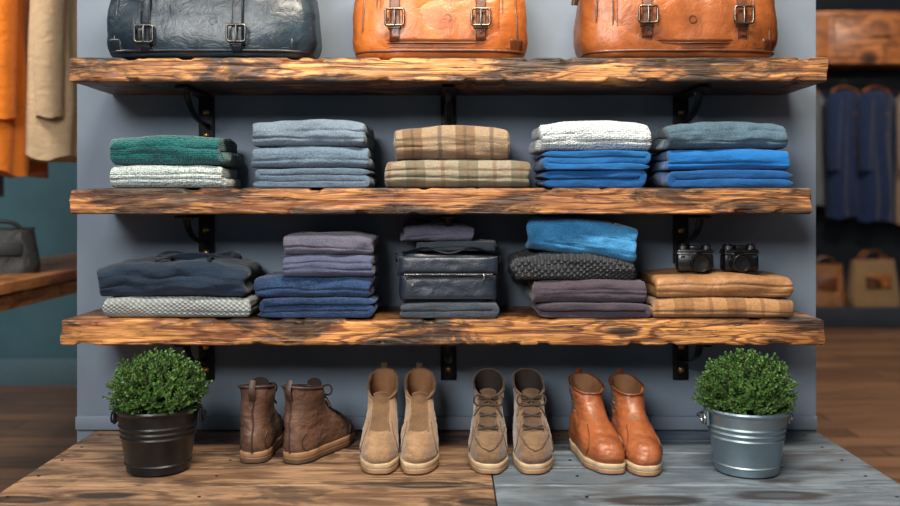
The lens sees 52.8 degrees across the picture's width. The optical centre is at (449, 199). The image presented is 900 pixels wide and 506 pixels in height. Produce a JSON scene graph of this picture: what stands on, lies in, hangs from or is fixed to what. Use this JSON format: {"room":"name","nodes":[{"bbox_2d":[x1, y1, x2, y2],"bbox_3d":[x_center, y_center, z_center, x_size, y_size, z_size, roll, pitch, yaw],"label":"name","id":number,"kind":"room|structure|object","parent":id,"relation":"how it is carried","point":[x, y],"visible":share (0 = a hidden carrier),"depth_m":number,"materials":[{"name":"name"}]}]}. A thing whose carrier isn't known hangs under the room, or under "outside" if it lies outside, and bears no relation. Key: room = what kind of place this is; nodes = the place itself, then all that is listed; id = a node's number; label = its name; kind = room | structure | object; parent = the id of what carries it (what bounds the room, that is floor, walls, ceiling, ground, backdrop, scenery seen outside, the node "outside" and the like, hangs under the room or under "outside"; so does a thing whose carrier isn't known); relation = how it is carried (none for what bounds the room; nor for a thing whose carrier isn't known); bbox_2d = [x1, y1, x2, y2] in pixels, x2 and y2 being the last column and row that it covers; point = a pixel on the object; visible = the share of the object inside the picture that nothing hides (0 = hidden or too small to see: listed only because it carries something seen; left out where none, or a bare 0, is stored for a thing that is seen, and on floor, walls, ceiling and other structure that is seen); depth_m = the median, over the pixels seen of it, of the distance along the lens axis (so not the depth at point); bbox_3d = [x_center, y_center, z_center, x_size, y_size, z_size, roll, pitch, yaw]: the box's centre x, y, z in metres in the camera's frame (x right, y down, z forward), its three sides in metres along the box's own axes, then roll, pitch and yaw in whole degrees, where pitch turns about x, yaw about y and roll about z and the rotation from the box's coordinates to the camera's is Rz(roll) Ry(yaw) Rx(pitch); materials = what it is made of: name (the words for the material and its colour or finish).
{"room":"clothing store","nodes":[
{"label":"clothing store","id":0,"kind":"room"},
{"bbox_2d":[0,162,76,357],"bbox_3d":[-1.700,-0.500,5.460,4.600,3.200,0.120,0,0,0],"label":"wall","id":1,"kind":"structure","parent":0,"point":[34,330],"depth_m":5.40,"materials":[{"name":"teal paint"}]},
{"bbox_2d":[0,358,76,385],"bbox_3d":[-1.700,1.020,5.384,4.600,0.160,0.028,0,0,0],"label":"baseboard","id":2,"kind":"structure","parent":1,"relation":"attached to","point":[13,371],"depth_m":5.37,"materials":[{"name":"paint"}]},
{"bbox_2d":[77,0,815,441],"bbox_3d":[-0.010,-0.500,2.630,2.092,3.200,0.120,0,0,0],"label":"wall display","id":3,"kind":"object","parent":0,"point":[785,243],"visible":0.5,"depth_m":2.57,"materials":[{"name":"paint"}]},
{"bbox_2d":[174,214,214,253],"bbox_3d":[-0.688,0.110,2.444,0.044,0.140,0.250,0,0,0],"label":"shelf bracket","id":4,"kind":"object","parent":3,"relation":"attached to","point":[206,240],"visible":0.88,"depth_m":2.56,"materials":[{"name":"black metal"}]},
{"bbox_2d":[174,345,214,379],"bbox_3d":[-0.688,0.439,2.444,0.044,0.140,0.250,0,0,0],"label":"shelf bracket","id":5,"kind":"object","parent":3,"relation":"attached to","point":[206,353],"visible":0.58,"depth_m":2.56,"materials":[{"name":"black metal"}]},
{"bbox_2d":[174,86,214,137],"bbox_3d":[-0.688,-0.223,2.444,0.044,0.140,0.250,0,0,0],"label":"shelf bracket","id":6,"kind":"object","parent":3,"relation":"attached to","point":[206,118],"visible":0.94,"depth_m":2.56,"materials":[{"name":"black metal"}]},
{"bbox_2d":[69,188,811,214],"bbox_3d":[-0.024,0.003,2.420,1.865,0.068,0.299,0,0,0],"label":"wooden shelf","id":7,"kind":"object","parent":3,"relation":"attached to","point":[139,201],"visible":1,"depth_m":2.27,"materials":[{"name":"brown wood"}]},
{"bbox_2d":[109,165,240,188],"bbox_3d":[-0.721,-0.061,2.413,0.291,0.060,0.241,0,0,-1],"label":"knit sweater","id":8,"kind":"object","parent":7,"relation":"on","point":[133,176],"visible":0.88,"depth_m":2.30,"materials":[{"name":"grey fabric"}]},
{"bbox_2d":[110,135,242,167],"bbox_3d":[-0.723,-0.129,2.413,0.300,0.080,0.250,0,0,1],"label":"knit sweater","id":9,"kind":"object","parent":8,"relation":"on","point":[156,149],"visible":0.91,"depth_m":2.30,"materials":[{"name":"green fabric"}]},
{"bbox_2d":[253,168,378,188],"bbox_3d":[-0.350,-0.058,2.422,0.302,0.053,0.253,0,0,0],"label":"sweater","id":10,"kind":"object","parent":7,"relation":"on","point":[315,178],"visible":0.94,"depth_m":2.30,"materials":[{"name":"fabric"}]},
{"bbox_2d":[251,146,375,170],"bbox_3d":[-0.357,-0.110,2.412,0.307,0.058,0.246,0,0,-1],"label":"sweater","id":11,"kind":"object","parent":10,"relation":"on","point":[288,157],"visible":0.84,"depth_m":2.29,"materials":[{"name":"blue fabric"}]},
{"bbox_2d":[252,119,374,150],"bbox_3d":[-0.356,-0.173,2.410,0.301,0.074,0.247,0,0,1],"label":"sweater","id":12,"kind":"object","parent":11,"relation":"on","point":[313,132],"visible":0.86,"depth_m":2.30,"materials":[{"name":"fabric"}]},
{"bbox_2d":[384,159,530,188],"bbox_3d":[0.019,-0.069,2.411,0.377,0.075,0.246,0,0,0],"label":"plaid blanket","id":13,"kind":"object","parent":7,"relation":"on","point":[460,173],"visible":0.89,"depth_m":2.29,"materials":[{"name":"beige fabric"}]},
{"bbox_2d":[393,125,509,160],"bbox_3d":[0.004,-0.149,2.411,0.302,0.093,0.242,0,0,0],"label":"plaid shirt","id":14,"kind":"object","parent":13,"relation":"on","point":[441,142],"visible":0.82,"depth_m":2.30,"materials":[{"name":"brown fabric"}]},
{"bbox_2d":[535,170,646,188],"bbox_3d":[0.367,-0.056,2.416,0.267,0.048,0.253,0,0,0],"label":"jeans","id":15,"kind":"object","parent":7,"relation":"on","point":[600,179],"visible":0.85,"depth_m":2.29,"materials":[{"name":"blue fabric"}]},
{"bbox_2d":[533,150,650,172],"bbox_3d":[0.370,-0.102,2.411,0.276,0.052,0.264,0,0,0],"label":"jeans","id":16,"kind":"object","parent":15,"relation":"on","point":[601,159],"visible":0.89,"depth_m":2.29,"materials":[{"name":"blue fabric"}]},
{"bbox_2d":[528,120,651,154],"bbox_3d":[0.366,-0.167,2.409,0.298,0.084,0.248,0,0,-1],"label":"knit sweater","id":17,"kind":"object","parent":16,"relation":"on","point":[602,134],"visible":0.86,"depth_m":2.29,"materials":[{"name":"grey fabric"}]},
{"bbox_2d":[646,170,793,187],"bbox_3d":[0.709,-0.055,2.416,0.329,0.048,0.254,0,0,0],"label":"jeans","id":18,"kind":"object","parent":7,"relation":"on","point":[698,178],"visible":0.84,"depth_m":2.29,"materials":[{"name":"blue fabric"}]},
{"bbox_2d":[650,149,789,171],"bbox_3d":[0.709,-0.105,2.412,0.315,0.058,0.250,0,0,1],"label":"jeans","id":19,"kind":"object","parent":18,"relation":"on","point":[714,159],"visible":0.9,"depth_m":2.30,"materials":[{"name":"blue fabric"}]},
{"bbox_2d":[647,121,787,152],"bbox_3d":[0.698,-0.170,2.410,0.317,0.081,0.252,0,0,-1],"label":"sweater","id":20,"kind":"object","parent":19,"relation":"on","point":[728,134],"visible":0.87,"depth_m":2.30,"materials":[{"name":"blue fabric"}]},
{"bbox_2d":[60,306,824,345],"bbox_3d":[-0.018,0.332,2.420,1.918,0.067,0.299,0,0,0],"label":"wooden shelf","id":21,"kind":"object","parent":3,"relation":"attached to","point":[522,325],"visible":0.75,"depth_m":2.27,"materials":[{"name":"brown wood"}]},
{"bbox_2d":[102,292,265,316],"bbox_3d":[-0.693,0.271,2.414,0.376,0.055,0.249,0,0,0],"label":"knit blanket","id":22,"kind":"object","parent":21,"relation":"on","point":[247,305],"visible":0.91,"depth_m":2.30,"materials":[{"name":"grey fabric"}]},
{"bbox_2d":[97,251,261,295],"bbox_3d":[-0.707,0.192,2.410,0.401,0.110,0.264,0,0,0],"label":"sweatshirt","id":23,"kind":"object","parent":22,"relation":"on","point":[167,273],"visible":0.98,"depth_m":2.30,"materials":[{"name":"blue fabric"}]},
{"bbox_2d":[258,290,381,317],"bbox_3d":[-0.340,0.271,2.418,0.304,0.056,0.256,0,0,0],"label":"jeans","id":24,"kind":"object","parent":21,"relation":"on","point":[270,307],"visible":0.82,"depth_m":2.30,"materials":[{"name":"blue fabric"}]},
{"bbox_2d":[254,271,378,296],"bbox_3d":[-0.346,0.219,2.414,0.308,0.056,0.251,0,0,0],"label":"jeans","id":25,"kind":"object","parent":24,"relation":"on","point":[274,284],"visible":0.88,"depth_m":2.30,"materials":[{"name":"blue fabric"}]},
{"bbox_2d":[282,251,380,276],"bbox_3d":[-0.308,0.165,2.410,0.236,0.060,0.252,0,0,0],"label":"trousers","id":26,"kind":"object","parent":25,"relation":"on","point":[308,265],"visible":0.86,"depth_m":2.29,"materials":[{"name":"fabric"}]},
{"bbox_2d":[283,230,378,254],"bbox_3d":[-0.309,0.111,2.412,0.241,0.057,0.252,0,0,0],"label":"trousers","id":27,"kind":"object","parent":26,"relation":"on","point":[308,241],"visible":1,"depth_m":2.30,"materials":[{"name":"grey fabric"}]},
{"bbox_2d":[399,301,498,317],"bbox_3d":[-0.001,0.278,2.412,0.254,0.041,0.252,0,0,0],"label":"trousers","id":28,"kind":"object","parent":21,"relation":"on","point":[409,309],"visible":0.73,"depth_m":2.29,"materials":[{"name":"grey fabric"}]},
{"bbox_2d":[396,247,500,301],"bbox_3d":[-0.004,0.191,2.413,0.280,0.139,0.256,0,0,0],"label":"bag","id":29,"kind":"object","parent":28,"relation":"on","point":[435,275],"visible":1,"depth_m":2.29,"materials":[{"name":"black leather"}]},
{"bbox_2d":[416,238,496,250],"bbox_3d":[0.016,0.119,2.453,0.216,0.029,0.170,0,0,0],"label":"scarf","id":30,"kind":"object","parent":29,"relation":"on","point":[486,244],"visible":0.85,"depth_m":2.37,"materials":[{"name":"grey fabric"}]},
{"bbox_2d":[400,217,474,240],"bbox_3d":[-0.036,0.076,2.448,0.203,0.063,0.175,0,0,0],"label":"jacket","id":31,"kind":"object","parent":30,"relation":"on","point":[435,229],"visible":0.98,"depth_m":2.37,"materials":[{"name":"fabric"}]},
{"bbox_2d":[530,298,651,317],"bbox_3d":[0.365,0.279,2.412,0.293,0.040,0.258,0,0,0],"label":"denim shirt","id":32,"kind":"object","parent":21,"relation":"on","point":[544,309],"visible":0.65,"depth_m":2.29,"materials":[{"name":"grey fabric"}]},
{"bbox_2d":[525,279,646,301],"bbox_3d":[0.354,0.231,2.411,0.293,0.060,0.248,0,0,0],"label":"denim shirt","id":33,"kind":"object","parent":32,"relation":"on","point":[587,290],"visible":0.88,"depth_m":2.29,"materials":[{"name":"grey fabric"}]},
{"bbox_2d":[507,249,635,279],"bbox_3d":[0.319,0.165,2.413,0.332,0.077,0.243,0,0,0],"label":"quilted jacket","id":34,"kind":"object","parent":33,"relation":"on","point":[526,264],"visible":0.79,"depth_m":2.30,"materials":[{"name":"black fabric"}]},
{"bbox_2d":[525,214,637,261],"bbox_3d":[0.348,0.100,2.409,0.297,0.124,0.225,0,0,5],"label":"jeans","id":35,"kind":"object","parent":34,"relation":"on","point":[558,233],"visible":0.88,"depth_m":2.31,"materials":[{"name":"fabric"}]},
{"bbox_2d":[642,293,793,317],"bbox_3d":[0.693,0.272,2.411,0.366,0.053,0.254,0,0,0],"label":"shirt","id":36,"kind":"object","parent":21,"relation":"on","point":[661,307],"visible":0.79,"depth_m":2.29,"materials":[{"name":"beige fabric"}]},
{"bbox_2d":[639,268,793,297],"bbox_3d":[0.700,0.217,2.413,0.360,0.064,0.247,0,0,0],"label":"sweater","id":37,"kind":"object","parent":36,"relation":"on","point":[667,282],"visible":0.96,"depth_m":2.30,"materials":[{"name":"brown fabric"}]},
{"bbox_2d":[675,243,713,271],"bbox_3d":[0.641,0.151,2.371,0.096,0.073,0.071,0,0,6],"label":"vintage camera","id":38,"kind":"object","parent":37,"relation":"on","point":[688,258],"visible":1,"depth_m":2.37,"materials":[{"name":"black metal"}]},
{"bbox_2d":[719,243,759,271],"bbox_3d":[0.761,0.151,2.371,0.096,0.073,0.071,0,0,-5],"label":"vintage camera","id":39,"kind":"object","parent":37,"relation":"on","point":[733,258],"visible":1,"depth_m":2.36,"materials":[{"name":"black metal"}]},
{"bbox_2d":[75,416,817,429],"bbox_3d":[-0.010,0.629,2.562,2.092,0.038,0.016,0,0,0],"label":"baseboard","id":40,"kind":"structure","parent":3,"relation":"attached to","point":[81,422],"depth_m":2.55,"materials":[{"name":"paint"}]},
{"bbox_2d":[69,57,827,94],"bbox_3d":[-0.004,-0.327,2.419,1.904,0.063,0.300,0,0,0],"label":"wooden shelf","id":41,"kind":"object","parent":3,"relation":"attached to","point":[744,75],"visible":0.97,"depth_m":2.27,"materials":[{"name":"brown wood"}]},
{"bbox_2d":[107,0,321,59],"bbox_3d":[-0.619,-0.568,2.398,0.552,0.419,0.276,0,0,0],"label":"duffel bag","id":42,"kind":"object","parent":41,"relation":"on","point":[136,29],"visible":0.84,"depth_m":2.30,"materials":[{"name":"leather"}]},
{"bbox_2d":[352,0,527,59],"bbox_3d":[-0.026,-0.578,2.401,0.462,0.439,0.248,0,0,0],"label":"leather bag","id":43,"kind":"object","parent":41,"relation":"on","point":[382,29],"visible":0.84,"depth_m":2.30,"materials":[{"name":"brown leather"}]},
{"bbox_2d":[571,0,777,57],"bbox_3d":[0.586,-0.573,2.399,0.544,0.429,0.270,0,0,0],"label":"leather satchel","id":44,"kind":"object","parent":41,"relation":"on","point":[602,28],"visible":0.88,"depth_m":2.30,"materials":[{"name":"brown leather"}]},
{"bbox_2d":[441,86,455,124],"bbox_3d":[-0.004,-0.223,2.444,0.044,0.140,0.250,0,0,0],"label":"shelf bracket","id":45,"kind":"object","parent":3,"relation":"attached to","point":[448,98],"visible":0.71,"depth_m":2.46,"materials":[{"name":"black metal"}]},
{"bbox_2d":[441,345,455,379],"bbox_3d":[-0.004,0.439,2.444,0.044,0.140,0.250,0,0,0],"label":"shelf bracket","id":46,"kind":"object","parent":3,"relation":"attached to","point":[448,353],"visible":0.71,"depth_m":2.56,"materials":[{"name":"black metal"}]},
{"bbox_2d":[441,214,455,225],"bbox_3d":[-0.004,0.110,2.444,0.044,0.140,0.250,0,0,0],"label":"shelf bracket","id":47,"kind":"object","parent":3,"relation":"attached to","point":[448,221],"visible":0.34,"depth_m":2.37,"materials":[{"name":"black metal"}]},
{"bbox_2d":[673,343,711,379],"bbox_3d":[0.652,0.439,2.444,0.044,0.140,0.250,0,0,0],"label":"shelf bracket","id":48,"kind":"object","parent":3,"relation":"attached to","point":[681,361],"visible":0.74,"depth_m":2.56,"materials":[{"name":"black metal"}]},
{"bbox_2d":[673,86,711,124],"bbox_3d":[0.652,-0.223,2.444,0.044,0.140,0.250,0,0,0],"label":"shelf bracket","id":49,"kind":"object","parent":3,"relation":"attached to","point":[681,115],"visible":0.78,"depth_m":2.51,"materials":[{"name":"black metal"}]},
{"bbox_2d":[673,214,711,263],"bbox_3d":[0.652,0.110,2.444,0.044,0.140,0.250,0,0,0],"label":"shelf bracket","id":50,"kind":"object","parent":3,"relation":"attached to","point":[680,221],"visible":0.78,"depth_m":2.56,"materials":[{"name":"black metal"}]},
{"bbox_2d":[0,328,899,492],"bbox_3d":[1.100,1.150,3.570,10.200,0.100,12.000,0,0,0],"label":"floor","id":51,"kind":"structure","parent":0,"point":[858,369],"depth_m":4.76,"materials":[{"name":"brown wood"}]},
{"bbox_2d":[0,253,76,311],"bbox_3d":[-1.800,0.693,4.090,0.500,0.808,2.100,0,0,0],"label":"wooden display table","id":52,"kind":"object","parent":51,"relation":"on","point":[57,276],"visible":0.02,"depth_m":3.52,"materials":[{"name":"brown wood"}]},
{"bbox_2d":[0,219,40,273],"bbox_3d":[-1.780,0.183,3.590,0.292,0.214,0.164,0,0,-29],"label":"leather handbag","id":53,"kind":"object","parent":52,"relation":"on","point":[19,254],"visible":1,"depth_m":3.57,"materials":[{"name":"grey leather"}]},
{"bbox_2d":[0,430,899,505],"bbox_3d":[0.015,0.875,2.170,2.037,0.450,0.798,0,0,0],"label":"display platform","id":54,"kind":"object","parent":51,"relation":"on","point":[815,470],"visible":0.62,"depth_m":2.09,"materials":[{"name":"brown wood"}]},
{"bbox_2d":[102,347,212,476],"bbox_3d":[-0.701,0.503,2.199,0.252,0.292,0.240,0,0,37],"label":"boxwood","id":55,"kind":"object","parent":54,"relation":"on","point":[156,406],"visible":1,"depth_m":2.13,"materials":[{"name":"green plant"}]},
{"bbox_2d":[238,377,283,462],"bbox_3d":[-0.491,0.546,2.360,0.102,0.206,0.278,0,0,-2],"label":"boot","id":56,"kind":"object","parent":54,"relation":"on","point":[261,433],"visible":1,"depth_m":2.24,"materials":[{"name":"brown leather"}]},
{"bbox_2d":[281,378,354,463],"bbox_3d":[-0.341,0.546,2.346,0.102,0.206,0.278,0,0,24],"label":"boot","id":57,"kind":"object","parent":54,"relation":"on","point":[313,430],"visible":1,"depth_m":2.25,"materials":[{"name":"brown leather"}]},
{"bbox_2d":[360,362,398,473],"bbox_3d":[-0.173,0.541,2.287,0.100,0.215,0.290,0,0,0],"label":"boot","id":58,"kind":"object","parent":54,"relation":"on","point":[379,444],"visible":1,"depth_m":2.24,"materials":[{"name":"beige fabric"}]},
{"bbox_2d":[399,362,438,473],"bbox_3d":[-0.075,0.541,2.285,0.098,0.215,0.291,0,0,0],"label":"boot","id":59,"kind":"object","parent":54,"relation":"on","point":[419,450],"visible":1,"depth_m":2.23,"materials":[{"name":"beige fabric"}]},
{"bbox_2d":[468,368,507,473],"bbox_3d":[0.094,0.549,2.287,0.099,0.200,0.286,0,0,0],"label":"boot","id":60,"kind":"object","parent":54,"relation":"on","point":[487,442],"visible":1,"depth_m":2.23,"materials":[{"name":"beige leather"}]},
{"bbox_2d":[512,368,553,473],"bbox_3d":[0.204,0.549,2.286,0.102,0.200,0.288,0,0,-1],"label":"boot","id":61,"kind":"object","parent":54,"relation":"on","point":[533,447],"visible":1,"depth_m":2.24,"materials":[{"name":"beige leather"}]},
{"bbox_2d":[568,367,625,473],"bbox_3d":[0.365,0.547,2.284,0.103,0.203,0.288,0,0,-8],"label":"boot","id":62,"kind":"object","parent":54,"relation":"on","point":[596,443],"visible":1,"depth_m":2.25,"materials":[{"name":"orange leather"}]},
{"bbox_2d":[608,368,662,475],"bbox_3d":[0.462,0.547,2.273,0.099,0.203,0.290,0,0,-5],"label":"boot","id":63,"kind":"object","parent":54,"relation":"on","point":[643,449],"visible":0.88,"depth_m":2.23,"materials":[{"name":"orange leather"}]},
{"bbox_2d":[692,348,799,478],"bbox_3d":[0.714,0.503,2.187,0.244,0.292,0.247,0,0,26],"label":"boxwood","id":64,"kind":"object","parent":54,"relation":"on","point":[747,411],"visible":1,"depth_m":2.12,"materials":[{"name":"plant"}]},
{"bbox_2d":[816,11,899,327],"bbox_3d":[3.750,-0.276,8.170,2.600,2.750,0.800,0,0,0],"label":"shelving unit","id":65,"kind":"object","parent":51,"relation":"on","point":[860,47],"visible":0.34,"depth_m":7.92,"materials":[{"name":"brown wood"}]},
{"bbox_2d":[816,89,825,207],"bbox_3d":[3.170,-0.509,8.071,0.532,1.154,0.226,0,0,-29],"label":"jacket","id":66,"kind":"object","parent":65,"relation":"hanging from","point":[820,102],"visible":0.32,"depth_m":8.02,"materials":[{"name":"grey fabric"}]},
{"bbox_2d":[816,256,845,306],"bbox_3d":[3.300,0.713,7.990,0.330,0.437,0.207,0,0,6],"label":"tote bag","id":67,"kind":"object","parent":65,"relation":"on","point":[830,291],"visible":0.63,"depth_m":7.91,"materials":[{"name":"brown leather"}]},
{"bbox_2d":[825,78,860,218],"bbox_3d":[3.520,-0.459,8.070,0.554,1.254,0.226,0,0,-29],"label":"jacket","id":68,"kind":"object","parent":65,"relation":"hanging from","point":[841,132],"visible":0.7,"depth_m":7.94,"materials":[{"name":"blue fabric"}]},
{"bbox_2d":[845,249,899,306],"bbox_3d":[3.720,0.683,7.990,0.447,0.495,0.245,0,0,-6],"label":"canvas tote bag","id":69,"kind":"object","parent":65,"relation":"on","point":[871,282],"visible":0.99,"depth_m":7.91,"materials":[{"name":"fabric"}]},
{"bbox_2d":[856,78,895,222],"bbox_3d":[3.800,-0.444,8.068,0.558,1.284,0.230,0,0,-29],"label":"jacket","id":70,"kind":"object","parent":65,"relation":"hanging from","point":[876,110],"visible":0.94,"depth_m":7.96,"materials":[{"name":"blue fabric"}]},
{"bbox_2d":[895,96,899,223],"bbox_3d":[4.142,-0.434,8.069,0.560,1.304,0.240,0,0,-29],"label":"jacket","id":71,"kind":"object","parent":65,"relation":"hanging from","point":[897,164],"visible":1,"depth_m":7.97,"materials":[{"name":"beige fabric"}]},
{"bbox_3d":[-1.910,-0.008,3.720,1.430,2.212,0.500,0,0,0],"label":"rail","id":72,"kind":"object","parent":51,"relation":"on","visible":0},
{"bbox_2d":[0,176,3,196],"bbox_3d":[-2.023,-0.565,3.770,0.221,1.104,0.576,0,0,0],"label":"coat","id":73,"kind":"object","parent":72,"relation":"hanging from","point":[1,177],"visible":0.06,"depth_m":3.95,"materials":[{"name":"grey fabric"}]},
{"bbox_2d":[0,0,47,177],"bbox_3d":[-1.785,-0.605,3.720,0.212,1.024,0.575,0,0,-6],"label":"coat","id":74,"kind":"object","parent":72,"relation":"hanging from","point":[14,14],"visible":0.49,"depth_m":3.53,"materials":[{"name":"orange fabric"}]},
{"bbox_2d":[25,0,76,162],"bbox_3d":[-1.563,-0.635,3.741,0.255,0.964,0.580,0,0,6],"label":"coat","id":75,"kind":"object","parent":72,"relation":"hanging from","point":[51,99],"visible":0.49,"depth_m":3.51,"materials":[{"name":"beige fabric"}]},
{"bbox_2d":[816,0,899,10],"bbox_3d":[3.400,-0.500,9.520,5.600,3.200,0.100,0,0,0],"label":"wall","id":76,"kind":"structure","parent":0,"point":[821,5],"depth_m":9.47,"materials":[{"name":"paint"}]}
]}

